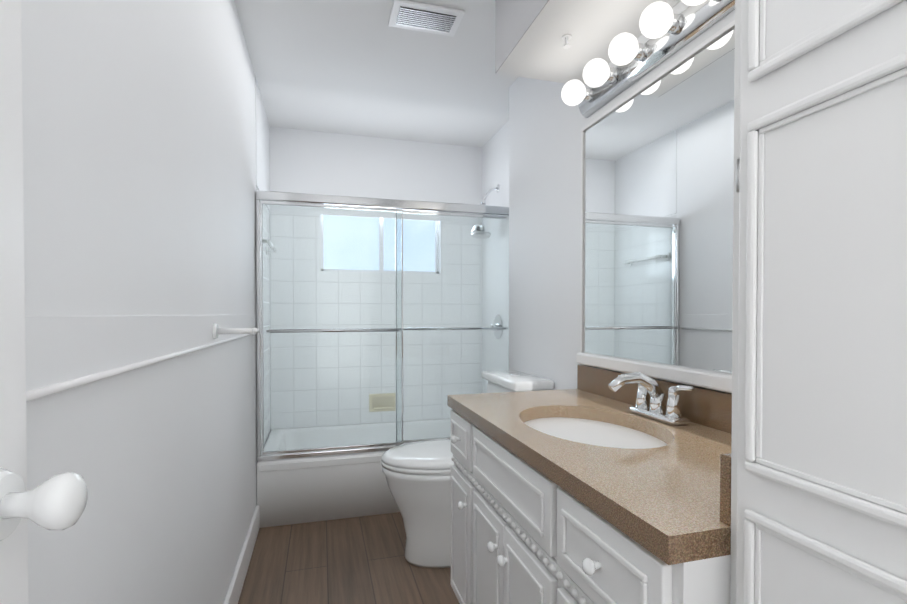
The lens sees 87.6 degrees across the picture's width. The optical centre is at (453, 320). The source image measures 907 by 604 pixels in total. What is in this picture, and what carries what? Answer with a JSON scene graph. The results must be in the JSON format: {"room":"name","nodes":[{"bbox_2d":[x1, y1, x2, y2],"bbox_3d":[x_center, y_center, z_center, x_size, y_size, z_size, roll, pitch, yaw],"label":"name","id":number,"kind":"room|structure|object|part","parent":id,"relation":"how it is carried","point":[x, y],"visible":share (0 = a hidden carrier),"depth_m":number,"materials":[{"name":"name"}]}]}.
{"room":"bathroom","nodes":[
{"label":"bathroom","id":0,"kind":"room"},
{"bbox_2d":[21,0,256,603],"bbox_3d":[-0.698,-0.084,1.059,0.100,2.420,3.093,0,1,-16],"label":"wall","id":1,"kind":"structure","parent":0,"point":[139,159],"depth_m":0.94,"materials":[{"name":"paint"}]},
{"bbox_2d":[25,315,257,401],"bbox_3d":[-0.629,0.036,1.255,0.138,0.100,2.629,0,1,-16],"label":"towel rail","id":2,"kind":"object","parent":1,"relation":"attached to","point":[63,353],"visible":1,"depth_m":0.76,"materials":[{"name":"metal"}]},
{"bbox_2d":[223,505,259,603],"bbox_3d":[-0.646,1.063,1.110,0.017,0.125,2.930,0,1,-16],"label":"baseboard","id":3,"kind":"structure","parent":1,"relation":"attached to","point":[236,584],"depth_m":1.96,"materials":[{"name":"white wood"}]},
{"bbox_2d":[256,186,270,461],"bbox_3d":[-1.224,-0.109,2.940,0.100,2.420,0.814,0,1,-16],"label":"wall tiles","id":4,"kind":"structure","parent":1,"relation":"attached to","point":[266,351],"depth_m":3.02,"materials":[{"name":"white tile"}]},
{"bbox_2d":[255,76,269,211],"bbox_3d":[-1.160,-1.028,2.892,0.004,0.580,0.710,0,1,-16],"label":"paint","id":5,"kind":"object","parent":4,"relation":"attached to","point":[262,127],"visible":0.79,"depth_m":2.78,"materials":[{"name":"white paint"}]},
{"bbox_2d":[238,512,459,603],"bbox_3d":[-0.019,1.143,1.688,1.737,0.050,3.907,0,1,-16],"label":"floor","id":6,"kind":"structure","parent":0,"point":[358,560],"depth_m":2.12,"materials":[{"name":"wood"}]},
{"bbox_2d":[256,184,508,527],"bbox_3d":[-0.411,0.075,3.074,1.535,2.050,0.799,0,1,-16],"label":"bathtub","id":7,"kind":"object","parent":6,"relation":"on","point":[314,474],"visible":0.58,"depth_m":2.67,"materials":[{"name":"white ceramic"}]},
{"bbox_3d":[-1.116,-0.448,2.852,0.061,0.060,0.480,0,1,-16],"label":"grab rail mount","id":8,"kind":"part","parent":7,"relation":"part of","materials":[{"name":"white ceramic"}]},
{"bbox_2d":[381,370,553,567],"bbox_3d":[0.036,0.688,2.271,0.762,0.844,0.450,0,1,-16],"label":"toilet","id":9,"kind":"object","parent":6,"relation":"on","point":[418,476],"visible":0.44,"depth_m":2.12,"materials":[{"name":"white ceramic"}]},
{"bbox_2d":[447,364,731,603],"bbox_3d":[0.398,0.637,1.297,0.594,0.972,1.182,0,1,-16],"label":"bathroom vanity","id":10,"kind":"object","parent":6,"relation":"on","point":[601,486],"visible":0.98,"depth_m":1.08,"materials":[{"name":"white wood"}]},
{"bbox_2d":[730,0,906,603],"bbox_3d":[0.710,0.103,0.360,0.493,2.065,0.775,0,1,-16],"label":"tall cabinet","id":11,"kind":"object","parent":6,"relation":"on","point":[819,433],"visible":1,"depth_m":0.54,"materials":[{"name":"white wood"}]},
{"bbox_2d":[270,212,481,429],"bbox_3d":[-0.533,-0.116,3.505,1.537,2.420,0.100,0,1,-16],"label":"wall","id":12,"kind":"structure","parent":0,"point":[416,305],"depth_m":3.42,"materials":[{"name":"tile"}]},
{"bbox_2d":[270,127,481,222],"bbox_3d":[-0.518,-1.036,3.442,1.537,0.580,0.004,0,1,-16],"label":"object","id":13,"kind":"structure","parent":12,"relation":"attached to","point":[314,162],"depth_m":3.42,"materials":[{"name":"white paint"}]},
{"bbox_2d":[320,215,438,273],"bbox_3d":[-0.535,-0.666,3.512,0.870,0.630,0.070,0,1,-16],"label":"window unit","id":14,"kind":"structure","parent":12,"relation":"in","point":[369,237],"depth_m":3.52,"materials":[{"name":"clear glass"}]},
{"bbox_2d":[369,393,395,411],"bbox_3d":[-0.512,0.600,3.447,0.200,0.130,0.039,0,1,-16],"label":"soap dish","id":15,"kind":"object","parent":12,"relation":"in","point":[373,403],"depth_m":3.45,"materials":[{"name":"beige ceramic"}]},
{"bbox_2d":[482,218,508,392],"bbox_3d":[0.352,-0.115,3.382,0.100,2.420,0.814,0,1,-16],"label":"wall tile","id":16,"kind":"structure","parent":12,"relation":"attached to","point":[499,343],"depth_m":3.38,"materials":[{"name":"white tile"}]},
{"bbox_2d":[482,120,508,219],"bbox_3d":[0.316,-1.034,3.305,0.004,0.580,0.710,0,1,-16],"label":"paint","id":17,"kind":"object","parent":16,"relation":"attached to","point":[495,160],"visible":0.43,"depth_m":3.32,"materials":[{"name":"white paint"}]},
{"bbox_2d":[234,0,517,147],"bbox_3d":[-0.019,-1.327,1.656,1.737,0.050,3.907,0,1,-16],"label":"ceiling","id":18,"kind":"structure","parent":0,"point":[357,67],"depth_m":2.50,"materials":[{"name":"paint"}]},
{"bbox_2d":[388,0,464,36],"bbox_3d":[-0.120,-1.298,2.039,0.300,0.016,0.180,0,1,-16],"label":"ceiling vent","id":19,"kind":"object","parent":18,"relation":"in","point":[422,17],"visible":1,"depth_m":2.02,"materials":[{"name":"white metal"}]},
{"bbox_2d":[495,0,680,83],"bbox_3d":[0.607,-1.098,0.928,0.378,0.385,1.958,0,1,-16],"label":"ceiling soffit","id":20,"kind":"structure","parent":18,"relation":"attached to","point":[562,41],"depth_m":1.60,"materials":[{"name":"paint"}]},
{"bbox_2d":[509,1,734,392],"bbox_3d":[0.816,-0.088,1.406,0.272,2.420,2.745,0,1,-16],"label":"wall","id":21,"kind":"structure","parent":0,"point":[547,124],"depth_m":2.23,"materials":[{"name":"paint"}]},
{"bbox_2d":[561,0,734,117],"bbox_3d":[0.589,-0.851,1.411,0.156,0.096,0.955,0,1,-16],"label":"light bar","id":22,"kind":"object","parent":21,"relation":"attached to","point":[666,30],"visible":1,"depth_m":1.46,"materials":[{"name":"silver metal"}]},
{"bbox_2d":[577,20,734,392],"bbox_3d":[0.666,-0.292,1.369,0.033,0.948,1.140,0,1,-16],"label":"mirror","id":23,"kind":"object","parent":21,"relation":"attached to","point":[656,260],"visible":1,"depth_m":1.45,"materials":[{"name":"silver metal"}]},
{"bbox_3d":[0.542,-0.068,-0.147,1.637,2.420,0.100,0,1,-16],"label":"wall","id":24,"kind":"structure","parent":0,"visible":0},
{"bbox_2d":[0,0,87,603],"bbox_3d":[-0.288,0.113,0.085,0.099,2.028,0.770,0,1,-16],"label":"door","id":25,"kind":"structure","parent":24,"relation":"in","point":[57,502],"depth_m":0.42,"materials":[{"name":"white wood"}]}
]}

